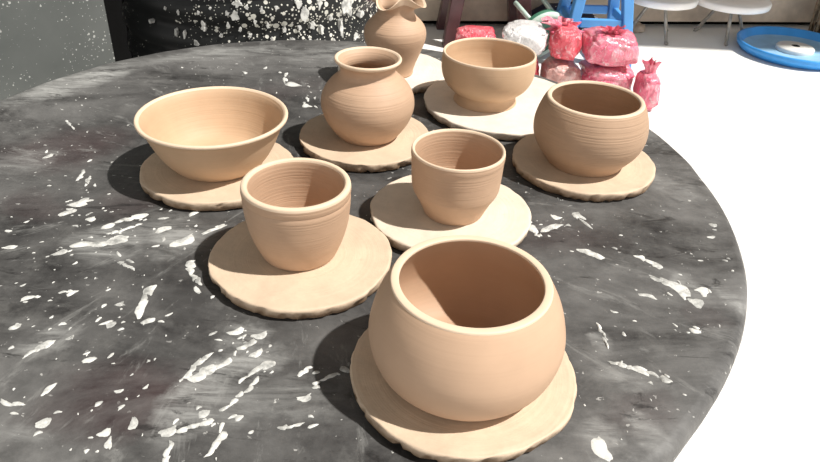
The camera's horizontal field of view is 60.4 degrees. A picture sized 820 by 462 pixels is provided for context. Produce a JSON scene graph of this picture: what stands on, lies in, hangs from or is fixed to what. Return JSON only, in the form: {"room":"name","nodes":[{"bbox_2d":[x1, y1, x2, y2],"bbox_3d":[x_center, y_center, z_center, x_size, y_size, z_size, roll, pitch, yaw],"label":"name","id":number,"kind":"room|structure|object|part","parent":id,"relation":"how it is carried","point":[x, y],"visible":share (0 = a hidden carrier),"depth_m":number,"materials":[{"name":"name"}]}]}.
{"room":"art studio","nodes":[
{"label":"art studio","id":0,"kind":"room"},
{"bbox_2d":[0,0,114,100],"bbox_3d":[-1.187,-0.338,0.171,0.050,2.300,2.201,25,39,30],"label":"wall","id":1,"kind":"structure","parent":0,"point":[42,41],"depth_m":1.11,"materials":[{"name":"grey paint"}]},
{"bbox_2d":[104,0,131,61],"bbox_3d":[-0.977,-1.122,1.393,0.060,2.300,1.005,6,33,5],"label":"wall","id":2,"kind":"structure","parent":0,"point":[113,8],"depth_m":2.23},
{"bbox_2d":[422,23,819,461],"bbox_3d":[1.521,-0.401,2.673,14.000,0.100,11.000,3,33,0],"label":"floor","id":3,"kind":"structure","parent":0,"point":[748,126],"depth_m":2.08,"materials":[{"name":"concrete"}]},
{"bbox_2d":[122,0,377,57],"bbox_3d":[-0.357,-0.442,1.662,0.587,0.918,0.587,3,33,0],"label":"drum","id":4,"kind":"object","parent":3,"relation":"on","point":[155,26],"visible":0.31,"depth_m":1.38,"materials":[{"name":"black metal"}]},
{"bbox_2d":[0,40,746,461],"bbox_3d":[-0.140,0.181,1.021,1.017,0.589,1.074,5,33,4],"label":"round table","id":5,"kind":"object","parent":3,"relation":"on","point":[119,342],"visible":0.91,"depth_m":0.66,"materials":[{"name":"black stone"}]},
{"bbox_2d":[139,143,292,210],"bbox_3d":[-0.232,-0.074,0.856,0.183,0.014,0.180,3,33,0],"label":"bat","id":6,"kind":"object","parent":5,"relation":"on","point":[158,180],"visible":0.49,"depth_m":0.80,"materials":[{"name":"beige ceramic"}]},
{"bbox_2d":[133,86,287,181],"bbox_3d":[-0.232,-0.110,0.839,0.174,0.065,0.174,3,33,0],"label":"bowl","id":7,"kind":"object","parent":6,"relation":"on","point":[213,133],"visible":0.98,"depth_m":0.86,"materials":[{"name":"ceramic"}]},
{"bbox_2d":[208,215,391,319],"bbox_3d":[-0.109,0.028,0.708,0.181,0.014,0.179,3,33,0],"label":"bat","id":8,"kind":"object","parent":5,"relation":"on","point":[363,258],"visible":0.75,"depth_m":0.67,"materials":[{"name":"beige ceramic"}]},
{"bbox_2d":[240,158,350,270],"bbox_3d":[-0.109,-0.013,0.687,0.104,0.079,0.104,9,33,9],"label":"clay cup","id":9,"kind":"object","parent":8,"relation":"on","point":[296,211],"visible":1,"depth_m":0.67,"materials":[{"name":"ceramic"}]},
{"bbox_2d":[299,114,428,172],"bbox_3d":[-0.060,-0.124,0.946,0.176,0.014,0.176,3,33,0],"label":"bat","id":10,"kind":"object","parent":5,"relation":"on","point":[319,141],"visible":0.51,"depth_m":0.90,"materials":[{"name":"beige ceramic"}]},
{"bbox_2d":[321,46,413,145],"bbox_3d":[-0.055,-0.174,0.913,0.121,0.106,0.122,3,33,0],"label":"clay jar","id":11,"kind":"object","parent":10,"relation":"on","point":[366,102],"visible":1,"depth_m":0.88,"materials":[{"name":"ceramic"}]},
{"bbox_2d":[338,53,443,93],"bbox_3d":[-0.027,-0.263,1.161,0.182,0.014,0.181,3,33,0],"label":"bat","id":12,"kind":"object","parent":5,"relation":"on","point":[427,70],"visible":0.23,"depth_m":1.14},
{"bbox_2d":[364,0,425,77],"bbox_3d":[-0.023,-0.310,1.104,0.098,0.129,0.098,3,33,0],"label":"vase","id":13,"kind":"object","parent":12,"relation":"on","point":[395,26],"visible":0.85,"depth_m":1.07,"materials":[{"name":"ceramic"}]},
{"bbox_2d":[370,175,530,251],"bbox_3d":[0.045,-0.019,0.792,0.181,0.014,0.182,3,33,0],"label":"bat","id":14,"kind":"object","parent":5,"relation":"on","point":[396,211],"visible":0.56,"depth_m":0.77,"materials":[{"name":"beige ceramic"}]},
{"bbox_2d":[411,129,505,225],"bbox_3d":[0.050,-0.055,0.764,0.100,0.078,0.100,3,33,0],"label":"clay cup","id":15,"kind":"object","parent":14,"relation":"on","point":[456,173],"visible":1,"depth_m":0.74,"materials":[{"name":"ceramic"}]},
{"bbox_2d":[350,329,576,461],"bbox_3d":[0.043,0.117,0.582,0.185,0.014,0.186,3,33,0],"label":"bat","id":16,"kind":"object","parent":5,"relation":"on","point":[421,433],"visible":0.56,"depth_m":0.53,"materials":[{"name":"beige ceramic"}]},
{"bbox_2d":[368,235,565,420],"bbox_3d":[0.045,0.073,0.556,0.155,0.088,0.155,3,33,0],"label":"bowl","id":17,"kind":"object","parent":16,"relation":"on","point":[461,327],"visible":1,"depth_m":0.51,"materials":[{"name":"ceramic"}]},
{"bbox_2d":[424,77,554,140],"bbox_3d":[0.141,-0.193,1.066,0.242,0.014,0.242,3,33,0],"label":"bat","id":18,"kind":"object","parent":5,"relation":"on","point":[516,123],"visible":0.48,"depth_m":1.01,"materials":[{"name":"beige ceramic"}]},
{"bbox_2d":[442,37,536,112],"bbox_3d":[0.114,-0.227,1.037,0.137,0.075,0.137,3,33,0],"label":"footed bowl","id":19,"kind":"object","parent":18,"relation":"on","point":[485,74],"visible":1,"depth_m":1.01,"materials":[{"name":"ceramic"}]},
{"bbox_2d":[512,133,655,201],"bbox_3d":[0.223,-0.087,0.910,0.183,0.014,0.182,3,33,0],"label":"bat","id":20,"kind":"object","parent":5,"relation":"on","point":[529,161],"visible":0.61,"depth_m":0.86,"materials":[{"name":"beige ceramic"}]},
{"bbox_2d":[533,80,648,177],"bbox_3d":[0.224,-0.126,0.879,0.140,0.086,0.140,3,33,0],"label":"round bowl","id":21,"kind":"object","parent":20,"relation":"on","point":[583,128],"visible":1,"depth_m":0.84,"materials":[{"name":"ceramic"}]},
{"bbox_2d":[455,25,495,39],"bbox_3d":[0.268,-0.783,2.943,0.180,0.145,0.148,3,33,0],"label":"bag","id":22,"kind":"object","parent":3,"relation":"on","point":[467,31],"visible":0.37,"depth_m":2.88,"materials":[{"name":"red plastic"}]},
{"bbox_2d":[436,0,531,47],"bbox_3d":[0.343,-1.081,3.127,0.402,0.450,0.312,0,33,-5],"label":"plastic stool","id":23,"kind":"object","parent":3,"relation":"on","point":[450,11],"visible":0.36,"depth_m":3.08,"materials":[{"name":"plastic"}]},
{"bbox_3d":[0.195,-1.122,3.201,0.121,0.426,0.121,0,33,-5],"label":"leg","id":24,"kind":"part","parent":23,"relation":"part of","materials":[{"name":"brown plastic"}]},
{"bbox_3d":[0.209,-1.018,3.042,0.121,0.426,0.121,0,33,-5],"label":"leg","id":25,"kind":"part","parent":23,"relation":"part of","materials":[{"name":"brown plastic"}]},
{"bbox_3d":[0.475,-1.124,3.225,0.121,0.426,0.121,0,33,-5],"label":"leg","id":26,"kind":"part","parent":23,"relation":"part of","materials":[{"name":"brown plastic"}]},
{"bbox_3d":[0.489,-1.020,3.066,0.121,0.426,0.121,0,33,-5],"label":"leg","id":27,"kind":"part","parent":23,"relation":"part of","materials":[{"name":"brown plastic"}]},
{"bbox_2d":[535,55,538,75],"bbox_3d":[0.419,-0.639,2.743,0.170,0.133,0.186,3,33,0],"label":"bag","id":28,"kind":"object","parent":3,"relation":"on","point":[537,61],"visible":0.05,"depth_m":2.69,"materials":[{"name":"red plastic"}]},
{"bbox_2d":[502,19,547,54],"bbox_3d":[0.436,-0.737,2.678,0.182,0.102,0.182,3,33,0],"label":"bag","id":29,"kind":"object","parent":28,"relation":"on","point":[529,33],"visible":0.77,"depth_m":2.62,"materials":[{"name":"white plastic"}]},
{"bbox_2d":[513,0,562,56],"bbox_3d":[0.525,-0.853,2.985,0.224,0.226,0.204,-13,36,-22],"label":"round stool","id":30,"kind":"object","parent":3,"relation":"on","point":[550,11],"visible":0.21,"depth_m":2.89,"materials":[{"name":"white plastic"}]},
{"bbox_3d":[0.470,-0.905,2.912,0.020,0.065,0.134,-15,37,-25],"label":"leg","id":31,"kind":"part","parent":30,"relation":"part of","materials":[{"name":"white metal"}]},
{"bbox_3d":[0.548,-0.823,2.947,0.222,0.218,0.090,-13,36,-22],"label":"seat","id":32,"kind":"part","parent":30,"relation":"part of","materials":[{"name":"green plastic"}]},
{"bbox_3d":[0.591,-0.932,2.963,0.020,0.065,0.134,-11,35,-20],"label":"leg","id":33,"kind":"part","parent":30,"relation":"part of","materials":[{"name":"white metal"}]},
{"bbox_2d":[540,56,581,82],"bbox_3d":[0.578,-0.604,2.715,0.147,0.119,0.186,3,33,0],"label":"bag","id":34,"kind":"object","parent":3,"relation":"on","point":[557,70],"visible":0.51,"depth_m":2.65,"materials":[{"name":"plastic"}]},
{"bbox_2d":[541,16,584,60],"bbox_3d":[0.571,-0.727,2.655,0.170,0.140,0.168,3,33,0],"label":"bag","id":35,"kind":"object","parent":34,"relation":"on","point":[565,38],"visible":1,"depth_m":2.60,"materials":[{"name":"red plastic"}]},
{"bbox_2d":[531,2,597,32],"bbox_3d":[0.712,-0.990,3.281,0.365,0.159,0.194,3,33,0],"label":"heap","id":36,"kind":"object","parent":3,"relation":"on","point":[554,6],"visible":0.07,"depth_m":3.23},
{"bbox_2d":[556,0,633,67],"bbox_3d":[0.780,-0.921,2.978,0.311,0.380,0.295,1,33,-3],"label":"plastic stool","id":37,"kind":"object","parent":3,"relation":"on","point":[615,17],"visible":0.62,"depth_m":2.89,"materials":[{"name":"blue plastic"}]},
{"bbox_3d":[0.669,-0.970,3.066,0.060,0.356,0.126,-25,42,-35],"label":"leg","id":38,"kind":"part","parent":37,"relation":"part of","materials":[{"name":"blue plastic"}]},
{"bbox_3d":[0.676,-0.857,2.893,0.060,0.356,0.126,25,39,30],"label":"leg","id":39,"kind":"part","parent":37,"relation":"part of","materials":[{"name":"blue plastic"}]},
{"bbox_3d":[0.884,-0.966,3.077,0.060,0.356,0.126,25,39,30],"label":"leg","id":40,"kind":"part","parent":37,"relation":"part of","materials":[{"name":"blue plastic"}]},
{"bbox_3d":[0.891,-0.853,2.904,0.060,0.356,0.126,-25,42,-35],"label":"leg","id":41,"kind":"part","parent":37,"relation":"part of","materials":[{"name":"blue plastic"}]},
{"bbox_2d":[579,59,634,89],"bbox_3d":[0.750,-0.585,2.693,0.200,0.125,0.209,3,33,0],"label":"bag","id":42,"kind":"object","parent":3,"relation":"on","point":[622,76],"visible":0.44,"depth_m":2.61,"materials":[{"name":"plastic"}]},
{"bbox_2d":[581,25,638,66],"bbox_3d":[0.742,-0.703,2.622,0.202,0.143,0.201,3,33,0],"label":"bag","id":43,"kind":"object","parent":42,"relation":"on","point":[608,46],"visible":0.97,"depth_m":2.56,"materials":[{"name":"plastic"}]},
{"bbox_2d":[633,22,644,32],"bbox_3d":[1.105,-0.989,3.414,0.076,0.044,0.070,3,33,0],"label":"stone","id":44,"kind":"object","parent":3,"relation":"on","point":[638,27],"visible":0.75,"depth_m":3.39,"materials":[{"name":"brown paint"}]},
{"bbox_2d":[633,57,661,110],"bbox_3d":[0.875,-0.547,2.588,0.085,0.184,0.151,3,33,0],"label":"bag","id":45,"kind":"object","parent":3,"relation":"on","point":[647,83],"visible":0.79,"depth_m":2.55,"materials":[{"name":"pink plastic"}]},
{"bbox_2d":[633,0,698,44],"bbox_3d":[1.165,-1.013,3.313,0.324,0.202,0.324,3,33,0],"label":"stool","id":46,"kind":"object","parent":3,"relation":"on","point":[672,5],"visible":0.98,"depth_m":3.16,"materials":[{"name":"white plastic"}]},
{"bbox_3d":[1.088,-1.014,3.340,0.093,0.169,0.016,11,34,13],"label":"leg","id":47,"kind":"part","parent":46,"relation":"part of","materials":[{"name":"grey metal"}]},
{"bbox_3d":[1.183,-0.955,3.256,0.037,0.169,0.092,3,33,0],"label":"leg","id":48,"kind":"part","parent":46,"relation":"part of","materials":[{"name":"grey metal"}]},
{"bbox_3d":[1.169,-1.082,3.268,0.324,0.036,0.324,3,33,0],"label":"seat","id":49,"kind":"part","parent":46,"relation":"part of","materials":[{"name":"white plastic"}]},
{"bbox_2d":[693,0,771,45],"bbox_3d":[1.506,-1.014,3.349,0.350,0.192,0.350,16,35,20],"label":"stool","id":50,"kind":"object","parent":3,"relation":"on","point":[740,7],"visible":0.97,"depth_m":3.21,"materials":[{"name":"white plastic"}]},
{"bbox_3d":[1.440,-1.033,3.404,0.100,0.159,0.016,27,40,32],"label":"leg","id":51,"kind":"part","parent":50,"relation":"part of","materials":[{"name":"grey metal"}]},
{"bbox_3d":[1.488,-0.954,3.286,0.016,0.159,0.100,8,33,8],"label":"leg","id":52,"kind":"part","parent":50,"relation":"part of","materials":[{"name":"grey metal"}]},
{"bbox_3d":[1.509,-1.079,3.307,0.350,0.036,0.350,16,35,20],"label":"seat","id":53,"kind":"part","parent":50,"relation":"part of","materials":[{"name":"white plastic"}]},
{"bbox_3d":[1.587,-1.012,3.383,0.100,0.159,0.016,-9,35,-17],"label":"leg","id":54,"kind":"part","parent":50,"relation":"part of","materials":[{"name":"grey metal"}]},
{"bbox_2d":[737,26,819,69],"bbox_3d":[1.768,-0.841,3.232,0.516,0.048,0.516,3,33,0],"label":"basin","id":55,"kind":"object","parent":3,"relation":"on","point":[784,46],"visible":1,"depth_m":3.25,"materials":[{"name":"plastic"}]},
{"bbox_2d":[808,0,819,32],"bbox_3d":[2.088,-1.171,3.349,0.401,0.503,0.177,3,33,0],"label":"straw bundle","id":56,"kind":"object","parent":3,"relation":"on","point":[817,6],"visible":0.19,"depth_m":3.45,"materials":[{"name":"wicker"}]},
{"bbox_3d":[1.371,-2.096,3.066,5.815,2.300,0.979,3,33,0],"label":"wall","id":57,"kind":"structure","parent":0,"visible":0},
{"bbox_2d":[414,0,819,21],"bbox_3d":[1.344,-1.135,3.537,5.866,0.120,0.160,-2,33,-7],"label":"trim","id":58,"kind":"structure","parent":57,"relation":"attached to","point":[473,10],"depth_m":3.47,"materials":[{"name":"beige paint"}]},
{"bbox_2d":[422,21,816,24],"bbox_3d":[1.338,-1.087,3.598,5.866,0.028,0.110,-2,33,-7],"label":"trim","id":59,"kind":"structure","parent":57,"relation":"attached to","point":[461,22],"depth_m":3.57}
]}

